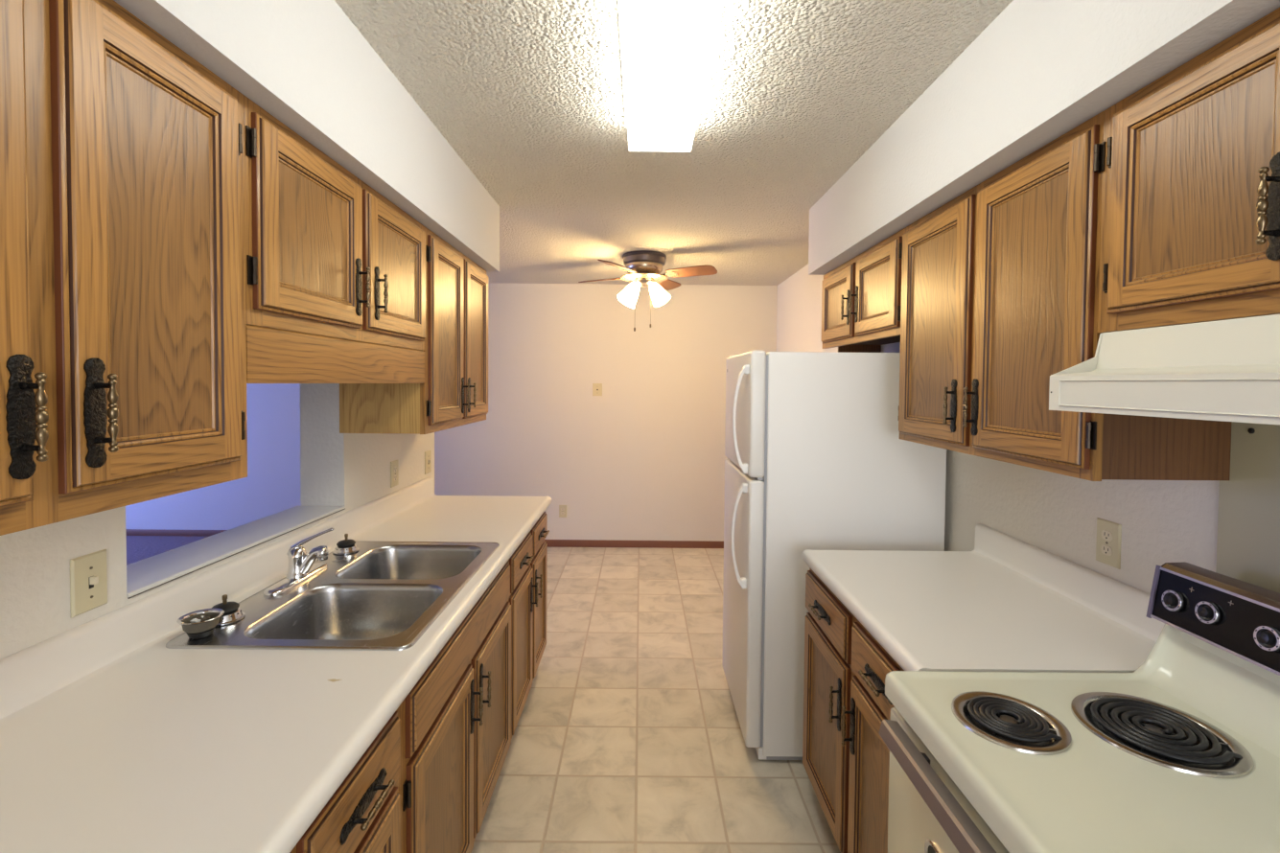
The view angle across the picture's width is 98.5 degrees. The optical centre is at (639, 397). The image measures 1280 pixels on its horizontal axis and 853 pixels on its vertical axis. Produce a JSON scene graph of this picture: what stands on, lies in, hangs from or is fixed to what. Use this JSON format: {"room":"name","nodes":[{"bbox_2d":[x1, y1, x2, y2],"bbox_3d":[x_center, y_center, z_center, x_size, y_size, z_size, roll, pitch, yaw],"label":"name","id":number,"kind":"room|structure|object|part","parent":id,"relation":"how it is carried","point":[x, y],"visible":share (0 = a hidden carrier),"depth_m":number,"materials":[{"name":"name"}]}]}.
{"room":"kitchen","nodes":[
{"label":"kitchen","id":0,"kind":"room"},
{"bbox_2d":[125,383,300,530],"bbox_3d":[-4.647,0.131,5.345,4.100,2.411,0.130,0,1,0],"label":"wall","id":1,"kind":"structure","parent":0,"point":[271,485],"depth_m":5.30,"materials":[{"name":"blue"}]},
{"bbox_2d":[125,529,226,536],"bbox_3d":[-4.507,1.307,5.304,3.800,0.064,0.012,0,1,0],"label":"baseboard","id":2,"kind":"structure","parent":1,"relation":"attached to","point":[129,532],"depth_m":5.30,"materials":[{"name":"brown"}]},
{"bbox_2d":[0,383,434,659],"bbox_3d":[-1.222,0.284,0.629,0.165,2.411,4.643,1,1,1],"label":"wall","id":3,"kind":"structure","parent":0,"point":[350,471],"depth_m":1.20,"materials":[{"name":"white paint"}]},
{"bbox_2d":[69,549,107,617],"bbox_3d":[-1.123,0.380,1.131,0.018,0.116,0.072,0,1,0],"label":"light switch","id":4,"kind":"object","parent":3,"relation":"attached to","point":[88,584],"visible":1,"depth_m":1.13,"materials":[{"name":"beige plastic"}]},
{"bbox_2d":[0,0,247,535],"bbox_3d":[-0.930,-0.210,0.716,0.389,0.759,0.770,0,1,0],"label":"upper cabinet","id":5,"kind":"object","parent":3,"relation":"attached to","point":[123,324],"visible":1,"depth_m":0.81,"materials":[{"name":"brown wood"}]},
{"bbox_3d":[-0.778,-0.211,0.531,0.020,0.697,0.341,0,1,0],"label":"door","id":6,"kind":"part","parent":5,"relation":"part of","materials":[{"name":"brown wood"}]},
{"bbox_3d":[-0.754,0.025,0.686,0.032,0.155,0.032,0,1,0],"label":"handle","id":7,"kind":"part","parent":5,"relation":"part of","materials":[{"name":"black metal"}]},
{"bbox_3d":[-0.754,0.022,0.779,0.032,0.155,0.032,0,1,0],"label":"handle","id":8,"kind":"part","parent":5,"relation":"part of","materials":[{"name":"black metal"}]},
{"bbox_2d":[126,506,345,598],"bbox_3d":[-1.211,0.426,1.648,0.194,0.009,0.863,0,1,0],"label":"window sill","id":9,"kind":"structure","parent":3,"relation":"attached to","point":[145,574],"depth_m":1.55,"materials":[{"name":"white paint"}]},
{"bbox_2d":[127,509,344,599],"bbox_3d":[-1.122,0.432,1.649,0.003,0.002,0.863,1,1,1],"label":"trim","id":10,"kind":"structure","parent":3,"relation":"attached to","point":[342,509],"depth_m":1.48,"materials":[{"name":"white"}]},
{"bbox_2d":[243,94,425,383],"bbox_3d":[-0.927,-0.326,1.556,0.385,0.571,0.914,0,1,0],"label":"upper cabinet","id":11,"kind":"object","parent":3,"relation":"attached to","point":[336,269],"visible":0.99,"depth_m":1.36,"materials":[{"name":"brown wood"}]},
{"bbox_3d":[-0.776,-0.383,1.324,0.020,0.395,0.416,0,1,0],"label":"door","id":12,"kind":"part","parent":11,"relation":"part of","materials":[{"name":"brown wood"}]},
{"bbox_3d":[-0.751,-0.300,1.502,0.032,0.155,0.032,0,1,0],"label":"handle","id":13,"kind":"part","parent":11,"relation":"part of","materials":[{"name":"black metal"}]},
{"bbox_3d":[-0.750,-0.302,1.607,0.032,0.155,0.032,0,1,0],"label":"handle","id":14,"kind":"part","parent":11,"relation":"part of","materials":[{"name":"black metal"}]},
{"bbox_3d":[-0.775,-0.395,1.772,0.020,0.395,0.425,0,1,0],"label":"door","id":15,"kind":"part","parent":11,"relation":"part of","materials":[{"name":"brown wood"}]},
{"bbox_2d":[390,460,398,488],"bbox_3d":[-1.105,0.344,2.483,0.008,0.116,0.072,0,1,0],"label":"wall outlet","id":16,"kind":"object","parent":3,"relation":"attached to","point":[394,465],"visible":1,"depth_m":2.47,"materials":[{"name":"beige plastic"}]},
{"bbox_2d":[393,465,396,481],"bbox_3d":[-1.102,0.344,2.483,0.003,0.064,0.033,0,1,0],"label":"receptacle","id":17,"kind":"object","parent":16,"relation":"attached to","point":[394,467],"depth_m":2.48,"materials":[{"name":"beige plastic"}]},
{"bbox_2d":[339,226,488,434],"bbox_3d":[-0.917,-0.255,2.416,0.367,0.759,0.802,0,1,0],"label":"upper cabinet","id":18,"kind":"object","parent":3,"relation":"attached to","point":[453,393],"visible":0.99,"depth_m":2.16,"materials":[{"name":"brown wood"}]},
{"bbox_3d":[-0.776,-0.251,2.226,0.020,0.705,0.362,0,1,0],"label":"door","id":19,"kind":"part","parent":18,"relation":"part of","materials":[{"name":"brown wood"}]},
{"bbox_3d":[-0.795,-0.254,2.416,0.019,0.759,0.802,0,1,0],"label":"frame","id":20,"kind":"part","parent":18,"relation":"part of","materials":[{"name":"brown wood"}]},
{"bbox_3d":[-0.752,-0.008,2.386,0.032,0.155,0.032,0,1,0],"label":"handle","id":21,"kind":"part","parent":18,"relation":"part of","materials":[{"name":"black metal"}]},
{"bbox_3d":[-0.752,-0.010,2.479,0.032,0.155,0.032,0,1,0],"label":"handle","id":22,"kind":"part","parent":18,"relation":"part of","materials":[{"name":"black metal"}]},
{"bbox_3d":[-0.776,-0.262,2.617,0.020,0.705,0.355,0,1,0],"label":"door","id":23,"kind":"part","parent":18,"relation":"part of","materials":[{"name":"brown wood"}]},
{"bbox_2d":[424,450,431,474],"bbox_3d":[-1.093,0.336,2.859,0.018,0.116,0.072,0,1,0],"label":"light switch","id":24,"kind":"object","parent":3,"relation":"attached to","point":[428,454],"visible":1,"depth_m":2.85,"materials":[{"name":"beige plastic"}]},
{"bbox_2d":[114,0,499,272],"bbox_3d":[-0.928,-0.752,0.554,0.411,0.331,4.545,0,1,0],"label":"soffit","id":25,"kind":"structure","parent":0,"point":[305,63],"depth_m":1.33,"materials":[{"name":"white paint"}]},
{"bbox_2d":[126,535,840,852],"bbox_3d":[-2.692,1.468,1.867,8.038,0.054,7.250,0,1,0],"label":"floor","id":26,"kind":"structure","parent":0,"point":[627,737],"depth_m":2.36,"materials":[{"name":"tile"}]},
{"bbox_2d":[289,707,400,852],"bbox_3d":[-0.772,1.053,0.763,0.632,0.874,0.800,0,1,0],"label":"base cabinet","id":27,"kind":"object","parent":26,"relation":"on","point":[362,815],"visible":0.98,"depth_m":0.98,"materials":[{"name":"brown wood"}]},
{"bbox_2d":[0,476,551,852],"bbox_3d":[-0.806,0.522,1.609,0.680,0.140,2.588,0,1,0],"label":"countertop","id":28,"kind":"structure","parent":27,"relation":"on","point":[114,739],"depth_m":0.99,"materials":[{"name":"laminate"}]},
{"bbox_2d":[263,528,334,596],"bbox_3d":[-0.985,0.469,1.644,0.130,0.153,0.256,0,1,0],"label":"faucet","id":29,"kind":"object","parent":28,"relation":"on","point":[302,568],"visible":1,"depth_m":1.63,"materials":[{"name":"silver metal"}]},
{"bbox_3d":[-1.021,0.538,1.646,0.056,0.013,0.256,0,1,0],"label":"deck plate","id":30,"kind":"part","parent":29,"relation":"part of","materials":[{"name":"silver metal"}]},
{"bbox_3d":[-0.985,0.431,1.652,0.129,0.079,0.032,0,2,-13],"label":"lever","id":31,"kind":"part","parent":29,"relation":"part of","materials":[{"name":"silver metal"}]},
{"bbox_3d":[-0.982,0.490,1.645,0.097,0.094,0.038,0,1,0],"label":"spout","id":32,"kind":"part","parent":29,"relation":"part of","materials":[{"name":"silver metal"}]},
{"bbox_2d":[165,541,499,651],"bbox_3d":[-0.795,0.640,1.641,0.559,0.188,0.819,0,1,0],"label":"sink","id":33,"kind":"object","parent":28,"relation":"in","point":[381,595],"visible":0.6,"depth_m":1.61,"materials":[{"name":"silver metal"}]},
{"bbox_2d":[176,608,224,638],"bbox_3d":[-1.022,0.531,1.283,0.087,0.046,0.087,0,1,0],"label":"strainer","id":34,"kind":"object","parent":33,"relation":"on","point":[201,623],"visible":1,"depth_m":1.27,"materials":[{"name":"silver metal"}]},
{"bbox_2d":[211,594,245,626],"bbox_3d":[-1.029,0.521,1.367,0.082,0.062,0.082,0,1,0],"label":"strainer","id":35,"kind":"object","parent":33,"relation":"on","point":[232,614],"visible":0.71,"depth_m":1.36,"materials":[{"name":"silver metal"}]},
{"bbox_3d":[-1.029,0.503,1.367,0.011,0.026,0.011,0,1,0],"label":"post","id":36,"kind":"part","parent":35,"relation":"part of","materials":[{"name":"black rubber"}]},
{"bbox_2d":[216,607,245,626],"bbox_3d":[-1.030,0.540,1.368,0.082,0.024,0.082,0,1,0],"label":"basket","id":37,"kind":"object","parent":35,"relation":"on","point":[231,615],"depth_m":1.35,"materials":[{"name":"silver metal"}]},
{"bbox_3d":[-0.753,0.646,1.447,0.392,0.186,0.354,0,1,0],"label":"bowl","id":38,"kind":"part","parent":33,"relation":"part of","materials":[{"name":"silver metal"}]},
{"bbox_2d":[332,534,359,555],"bbox_3d":[-1.023,0.507,1.920,0.082,0.062,0.082,0,1,0],"label":"strainer","id":39,"kind":"object","parent":33,"relation":"on","point":[345,546],"visible":1,"depth_m":1.90,"materials":[{"name":"silver metal"}]},
{"bbox_2d":[332,543,359,555],"bbox_3d":[-1.023,0.526,1.920,0.082,0.024,0.082,0,1,0],"label":"basket","id":40,"kind":"object","parent":39,"relation":"on","point":[341,548],"depth_m":1.89,"materials":[{"name":"silver metal"}]},
{"bbox_3d":[-0.753,0.636,1.834,0.392,0.186,0.352,0,1,0],"label":"bowl","id":41,"kind":"part","parent":33,"relation":"part of","materials":[{"name":"silver metal"}]},
{"bbox_3d":[-0.469,0.714,0.969,0.032,0.032,0.155,0,1,0],"label":"handle","id":42,"kind":"part","parent":27,"relation":"part of","materials":[{"name":"black metal"}]},
{"bbox_3d":[-0.498,1.077,0.978,0.020,0.549,0.317,0,1,0],"label":"door","id":43,"kind":"part","parent":27,"relation":"part of","materials":[{"name":"brown wood"}]},
{"bbox_2d":[398,561,511,852],"bbox_3d":[-0.771,1.030,1.633,0.632,0.874,0.939,0,1,0],"label":"base cabinet","id":44,"kind":"object","parent":26,"relation":"on","point":[455,721],"visible":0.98,"depth_m":1.51,"materials":[{"name":"brown wood"}]},
{"bbox_3d":[-0.516,0.982,1.632,0.019,0.774,0.939,0,1,0],"label":"frame","id":45,"kind":"part","parent":44,"relation":"part of","materials":[{"name":"brown wood"}]},
{"bbox_3d":[-0.498,1.066,1.415,0.020,0.549,0.432,0,1,0],"label":"door","id":46,"kind":"part","parent":44,"relation":"part of","materials":[{"name":"brown wood"}]},
{"bbox_3d":[-0.494,0.697,1.625,0.020,0.139,0.879,0,1,0],"label":"false drawer","id":47,"kind":"part","parent":44,"relation":"part of","materials":[{"name":"brown wood"}]},
{"bbox_3d":[-0.470,0.896,1.596,0.032,0.155,0.032,0,1,0],"label":"handle","id":48,"kind":"part","parent":44,"relation":"part of","materials":[{"name":"black metal"}]},
{"bbox_3d":[-0.470,0.893,1.686,0.032,0.155,0.032,0,1,0],"label":"handle","id":49,"kind":"part","parent":44,"relation":"part of","materials":[{"name":"black metal"}]},
{"bbox_3d":[-0.497,1.054,1.876,0.020,0.549,0.435,0,1,0],"label":"door","id":50,"kind":"part","parent":44,"relation":"part of","materials":[{"name":"brown wood"}]},
{"bbox_2d":[507,512,549,739],"bbox_3d":[-0.766,1.007,2.508,0.622,0.874,0.810,0,1,0],"label":"base cabinet","id":51,"kind":"object","parent":26,"relation":"on","point":[528,563],"visible":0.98,"depth_m":2.42,"materials":[{"name":"brown wood"}]},
{"bbox_3d":[-0.494,0.681,2.301,0.020,0.135,0.372,0,1,0],"label":"drawer","id":52,"kind":"part","parent":51,"relation":"part of","materials":[{"name":"brown wood"}]},
{"bbox_3d":[-0.497,1.042,2.316,0.020,0.549,0.382,0,1,0],"label":"door","id":53,"kind":"part","parent":51,"relation":"part of","materials":[{"name":"brown wood"}]},
{"bbox_3d":[-0.468,0.682,2.301,0.032,0.032,0.155,0,1,0],"label":"handle","id":54,"kind":"part","parent":51,"relation":"part of","materials":[{"name":"black metal"}]},
{"bbox_3d":[-0.469,0.883,2.464,0.032,0.155,0.032,0,1,0],"label":"handle","id":55,"kind":"part","parent":51,"relation":"part of","materials":[{"name":"black metal"}]},
{"bbox_3d":[-0.493,0.671,2.704,0.020,0.135,0.354,0,1,0],"label":"drawer","id":56,"kind":"part","parent":51,"relation":"part of","materials":[{"name":"brown wood"}]},
{"bbox_3d":[-0.496,1.032,2.715,0.020,0.549,0.357,0,1,0],"label":"door","id":57,"kind":"part","parent":51,"relation":"part of","materials":[{"name":"brown wood"}]},
{"bbox_3d":[-0.469,0.880,2.569,0.032,0.155,0.032,0,1,0],"label":"handle","id":58,"kind":"part","parent":51,"relation":"part of","materials":[{"name":"black metal"}]},
{"bbox_3d":[-0.468,0.671,2.704,0.032,0.032,0.155,0,1,0],"label":"handle","id":59,"kind":"part","parent":51,"relation":"part of","materials":[{"name":"black metal"}]},
{"bbox_2d":[722,349,946,760],"bbox_3d":[0.783,0.629,2.495,0.837,1.658,0.642,0,1,0],"label":"refrigerator","id":60,"kind":"object","parent":26,"relation":"on","point":[818,460],"visible":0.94,"depth_m":2.17,"materials":[{"name":"white metal"}]},
{"bbox_3d":[0.398,0.557,2.218,0.066,0.426,0.044,0,1,0],"label":"door handle","id":61,"kind":"part","parent":60,"relation":"part of","materials":[{"name":"white plastic"}]},
{"bbox_3d":[0.402,0.087,2.206,0.066,0.436,0.044,0,1,0],"label":"door handle","id":62,"kind":"part","parent":60,"relation":"part of","materials":[{"name":"white plastic"}]},
{"bbox_3d":[0.456,0.857,2.502,0.059,1.072,0.642,0,1,0],"label":"door","id":63,"kind":"part","parent":60,"relation":"part of","materials":[{"name":"white metal"}]},
{"bbox_3d":[0.463,0.058,2.481,0.059,0.502,0.642,0,1,0],"label":"door","id":64,"kind":"part","parent":60,"relation":"part of","materials":[{"name":"white metal"}]},
{"bbox_2d":[802,567,904,852],"bbox_3d":[0.895,1.045,1.594,0.669,0.874,0.835,0,1,0],"label":"base cabinet","id":65,"kind":"object","parent":26,"relation":"on","point":[846,759],"visible":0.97,"depth_m":1.61,"materials":[{"name":"brown wood"}]},
{"bbox_3d":[0.579,0.701,1.798,0.032,0.032,0.155,0,1,0],"label":"handle","id":66,"kind":"part","parent":65,"relation":"part of","materials":[{"name":"black metal"}]},
{"bbox_3d":[0.602,1.064,1.808,0.020,0.560,0.396,0,1,0],"label":"door","id":67,"kind":"part","parent":65,"relation":"part of","materials":[{"name":"brown wood"}]},
{"bbox_3d":[0.605,0.701,1.798,0.020,0.141,0.396,0,1,0],"label":"drawer","id":68,"kind":"part","parent":65,"relation":"part of","materials":[{"name":"brown wood"}]},
{"bbox_3d":[0.577,0.913,1.639,0.032,0.155,0.032,0,1,0],"label":"handle","id":69,"kind":"part","parent":65,"relation":"part of","materials":[{"name":"black metal"}]},
{"bbox_3d":[0.577,0.916,1.536,0.032,0.155,0.032,0,1,0],"label":"handle","id":70,"kind":"part","parent":65,"relation":"part of","materials":[{"name":"black metal"}]},
{"bbox_3d":[0.602,1.075,1.383,0.020,0.560,0.380,0,1,0],"label":"door","id":71,"kind":"part","parent":65,"relation":"part of","materials":[{"name":"brown wood"}]},
{"bbox_3d":[0.579,0.712,1.373,0.032,0.032,0.155,0,1,0],"label":"handle","id":72,"kind":"part","parent":65,"relation":"part of","materials":[{"name":"black metal"}]},
{"bbox_3d":[0.605,0.712,1.373,0.020,0.141,0.380,0,1,0],"label":"drawer","id":73,"kind":"part","parent":65,"relation":"part of","materials":[{"name":"brown wood"}]},
{"bbox_2d":[801,523,1164,673],"bbox_3d":[0.910,0.537,1.587,0.647,0.140,0.833,0,1,0],"label":"countertop","id":74,"kind":"structure","parent":65,"relation":"on","point":[1008,603],"depth_m":1.47,"materials":[{"name":"laminate"}]},
{"bbox_2d":[878,561,1279,852],"bbox_3d":[0.838,0.927,0.785,0.739,1.153,0.766,0,1,0],"label":"range","id":75,"kind":"object","parent":26,"relation":"on","point":[1179,753],"visible":1,"depth_m":0.94,"materials":[{"name":"beige metal"}]},
{"bbox_3d":[0.497,0.664,0.788,0.052,0.041,0.602,0,1,0],"label":"oven handle","id":76,"kind":"part","parent":75,"relation":"part of","materials":[{"name":"silver metal"}]},
{"bbox_3d":[0.530,0.970,0.789,0.021,0.631,0.748,0,1,0],"label":"oven door","id":77,"kind":"part","parent":75,"relation":"part of","materials":[{"name":"white metal"}]},
{"bbox_3d":[0.661,0.590,0.989,0.180,0.028,0.180,0,1,0],"label":"burner","id":78,"kind":"part","parent":75,"relation":"part of","materials":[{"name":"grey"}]},
{"bbox_3d":[0.901,0.592,0.965,0.232,0.028,0.232,0,1,0],"label":"burner","id":79,"kind":"part","parent":75,"relation":"part of","materials":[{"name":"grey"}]},
{"bbox_3d":[1.063,0.407,1.103,0.020,0.041,0.041,0,1,0],"label":"knob","id":80,"kind":"part","parent":75,"relation":"part of","materials":[{"name":"silver metal"}]},
{"bbox_3d":[1.064,0.405,1.036,0.020,0.041,0.041,0,1,0],"label":"knob","id":81,"kind":"part","parent":75,"relation":"part of","materials":[{"name":"silver metal"}]},
{"bbox_3d":[1.070,0.413,0.769,0.019,0.105,0.750,0,1,0],"label":"panel trim","id":82,"kind":"part","parent":75,"relation":"part of","materials":[{"name":"silver metal"}]},
{"bbox_3d":[1.133,0.411,0.769,0.139,0.117,0.750,0,1,0],"label":"control panel","id":83,"kind":"part","parent":75,"relation":"part of","materials":[{"name":"black glass"}]},
{"bbox_3d":[1.064,0.410,0.935,0.020,0.041,0.041,0,1,0],"label":"knob","id":84,"kind":"part","parent":75,"relation":"part of","materials":[{"name":"silver metal"}]},
{"bbox_2d":[434,283,777,541],"bbox_3d":[-0.628,0.169,5.229,3.938,2.411,0.355,0,1,0],"label":"wall","id":85,"kind":"structure","parent":0,"point":[643,458],"depth_m":5.05,"materials":[{"name":"white paint"}]},
{"bbox_2d":[558,505,566,517],"bbox_3d":[-0.709,1.049,5.071,0.072,0.116,0.008,0,1,0],"label":"wall outlet","id":86,"kind":"object","parent":85,"relation":"attached to","point":[562,508],"visible":1,"depth_m":5.07,"materials":[{"name":"beige plastic"}]},
{"bbox_2d":[592,383,602,395],"bbox_3d":[-0.390,-0.069,5.041,0.085,0.116,0.009,0,1,0],"label":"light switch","id":87,"kind":"object","parent":85,"relation":"attached to","point":[596,387],"visible":1,"depth_m":5.04,"materials":[{"name":"beige plastic"}]},
{"bbox_2d":[544,539,723,548],"bbox_3d":[-0.689,1.346,5.077,3.838,0.064,0.012,0,1,0],"label":"baseboard","id":88,"kind":"structure","parent":85,"relation":"attached to","point":[550,543],"depth_m":5.07,"materials":[{"name":"brown wood"}]},
{"bbox_2d":[334,0,1013,285],"bbox_3d":[-2.671,-1.016,1.827,8.038,0.100,7.300,0,1,0],"label":"ceiling","id":89,"kind":"structure","parent":0,"point":[528,94],"depth_m":1.83,"materials":[{"name":"beige paint"}]},
{"bbox_2d":[578,250,717,331],"bbox_3d":[0.027,-0.728,3.882,0.813,0.536,0.813,0,2,-17],"label":"ceiling fan","id":90,"kind":"object","parent":89,"relation":"hanging from","point":[643,267],"visible":1,"depth_m":3.78,"materials":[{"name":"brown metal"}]},
{"bbox_3d":[-0.290,-0.861,4.049,0.342,0.040,0.132,1,2,28],"label":"blade","id":91,"kind":"part","parent":90,"relation":"part of","materials":[{"name":"brown wood"}]},
{"bbox_3d":[-0.141,-0.847,3.561,0.132,0.040,0.342,1,2,28],"label":"blade","id":92,"kind":"part","parent":90,"relation":"part of","materials":[{"name":"brown wood"}]},
{"bbox_3d":[-0.082,-0.717,3.817,0.150,0.172,0.131,0,1,0],"label":"lamp shade","id":93,"kind":"part","parent":90,"relation":"part of","materials":[{"name":"white glass"}]},
{"bbox_3d":[-0.080,-0.721,3.952,0.150,0.172,0.132,0,1,0],"label":"lamp shade","id":94,"kind":"part","parent":90,"relation":"part of","materials":[{"name":"white glass"}]},
{"bbox_3d":[0.028,-0.846,3.879,0.336,0.040,0.336,0,1,0],"label":"flywheel plate","id":95,"kind":"part","parent":90,"relation":"part of","materials":[{"name":"gold metal"}]},
{"bbox_3d":[0.075,-0.643,3.865,0.014,0.314,0.013,0,1,0],"label":"pull chain","id":96,"kind":"part","parent":90,"relation":"part of","materials":[{"name":"brown metal"}]},
{"bbox_3d":[0.136,-0.715,3.817,0.150,0.172,0.131,0,1,0],"label":"lamp shade","id":97,"kind":"part","parent":90,"relation":"part of","materials":[{"name":"white glass"}]},
{"bbox_3d":[0.198,-0.860,4.197,0.132,0.040,0.342,1,2,28],"label":"blade","id":98,"kind":"part","parent":90,"relation":"part of","materials":[{"name":"brown wood"}]},
{"bbox_3d":[0.187,-0.845,3.795,0.160,0.023,0.076,1,2,28],"label":"blade arm","id":99,"kind":"part","parent":90,"relation":"part of","materials":[{"name":"gold metal"}]},
{"bbox_3d":[0.347,-0.846,3.709,0.342,0.040,0.132,1,2,28],"label":"blade","id":100,"kind":"part","parent":90,"relation":"part of","materials":[{"name":"brown wood"}]},
{"bbox_2d":[617,0,722,151],"bbox_3d":[0.068,-0.882,1.292,0.239,0.092,1.230,0,1,0],"label":"fluorescent light","id":101,"kind":"object","parent":89,"relation":"attached to","point":[666,46],"visible":1,"depth_m":1.40,"materials":[{"name":"white plastic"}]},
{"bbox_2d":[776,264,1219,594],"bbox_3d":[1.287,0.278,1.679,0.100,2.411,6.745,0,1,0],"label":"wall","id":102,"kind":"structure","parent":0,"point":[1162,522],"depth_m":1.61,"materials":[{"name":"white paint"}]},
{"bbox_2d":[821,229,903,352],"bbox_3d":[1.068,-0.406,2.416,0.349,0.423,0.874,0,1,0],"label":"upper cabinet","id":103,"kind":"object","parent":102,"relation":"attached to","point":[861,297],"visible":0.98,"depth_m":2.32,"materials":[{"name":"brown wood"}]},
{"bbox_3d":[0.936,-0.435,2.623,0.020,0.326,0.397,0,1,0],"label":"door","id":104,"kind":"part","parent":103,"relation":"part of","materials":[{"name":"brown wood"}]},
{"bbox_3d":[0.910,-0.400,2.451,0.032,0.155,0.032,0,1,0],"label":"handle","id":105,"kind":"part","parent":103,"relation":"part of","materials":[{"name":"black metal"}]},
{"bbox_3d":[0.910,-0.398,2.357,0.032,0.155,0.032,0,1,0],"label":"handle","id":106,"kind":"part","parent":103,"relation":"part of","materials":[{"name":"black metal"}]},
{"bbox_3d":[0.936,-0.423,2.189,0.020,0.326,0.388,0,1,0],"label":"door","id":107,"kind":"part","parent":103,"relation":"part of","materials":[{"name":"brown wood"}]},
{"bbox_2d":[898,111,1232,481],"bbox_3d":[1.066,-0.215,1.560,0.349,0.759,0.866,0,1,0],"label":"upper cabinet","id":108,"kind":"object","parent":102,"relation":"attached to","point":[1000,281],"visible":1,"depth_m":1.34,"materials":[{"name":"brown wood"}]},
{"bbox_3d":[0.934,-0.221,1.766,0.020,0.712,0.404,0,1,0],"label":"door","id":109,"kind":"part","parent":108,"relation":"part of","materials":[{"name":"brown wood"}]},
{"bbox_3d":[0.905,0.025,1.618,0.032,0.155,0.032,0,1,0],"label":"handle","id":110,"kind":"part","parent":108,"relation":"part of","materials":[{"name":"black metal"}]},
{"bbox_3d":[0.905,0.027,1.516,0.032,0.155,0.032,0,1,0],"label":"handle","id":111,"kind":"part","parent":108,"relation":"part of","materials":[{"name":"black metal"}]},
{"bbox_3d":[0.953,-0.216,1.564,0.019,0.759,0.859,0,1,0],"label":"frame","id":112,"kind":"part","parent":108,"relation":"part of","materials":[{"name":"brown wood"}]},
{"bbox_3d":[0.933,-0.210,1.339,0.020,0.712,0.391,0,1,0],"label":"door","id":113,"kind":"part","parent":108,"relation":"part of","materials":[{"name":"brown wood"}]},
{"bbox_2d":[1095,517,1121,569],"bbox_3d":[1.232,0.384,1.452,0.008,0.116,0.072,0,1,0],"label":"wall outlet","id":114,"kind":"object","parent":102,"relation":"attached to","point":[1108,533],"visible":1,"depth_m":1.45,"materials":[{"name":"beige plastic"}]},
{"bbox_2d":[1100,530,1112,556],"bbox_3d":[1.229,0.384,1.452,0.003,0.064,0.033,0,1,0],"label":"receptacle","id":115,"kind":"object","parent":114,"relation":"attached to","point":[1105,535],"depth_m":1.45,"materials":[{"name":"beige plastic"}]},
{"bbox_2d":[1097,7,1279,332],"bbox_3d":[1.066,-0.347,0.747,0.349,0.452,0.764,0,1,0],"label":"upper cabinet","id":116,"kind":"object","parent":102,"relation":"attached to","point":[1190,211],"visible":1,"depth_m":0.92,"materials":[{"name":"brown wood"}]},
{"bbox_2d":[1048,314,1279,424],"bbox_3d":[1.035,-0.042,0.751,0.402,0.158,0.750,0,1,0],"label":"range hood","id":117,"kind":"object","parent":116,"relation":"attached to","point":[1228,370],"visible":1,"depth_m":0.89,"materials":[{"name":"beige metal"}]},
{"bbox_3d":[0.835,0.000,0.748,0.004,0.051,0.702,0,1,0],"label":"panel","id":118,"kind":"part","parent":117,"relation":"part of","materials":[{"name":"white metal"}]},
{"bbox_3d":[0.907,-0.276,0.795,0.032,0.155,0.032,0,1,0],"label":"handle","id":119,"kind":"part","parent":116,"relation":"part of","materials":[{"name":"black metal"}]},
{"bbox_2d":[1215,421,1279,593],"bbox_3d":[1.232,0.308,0.772,0.006,0.537,0.810,0,1,0],"label":"panel","id":120,"kind":"object","parent":102,"relation":"attached to","point":[1248,516],"visible":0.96,"depth_m":1.11,"materials":[{"name":"beige"}]},
{"bbox_2d":[808,0,1279,275],"bbox_3d":[1.054,-0.735,0.556,0.381,0.331,4.552,0,1,0],"label":"soffit","id":121,"kind":"structure","parent":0,"point":[1040,70],"depth_m":1.29,"materials":[{"name":"white paint"}]}
]}

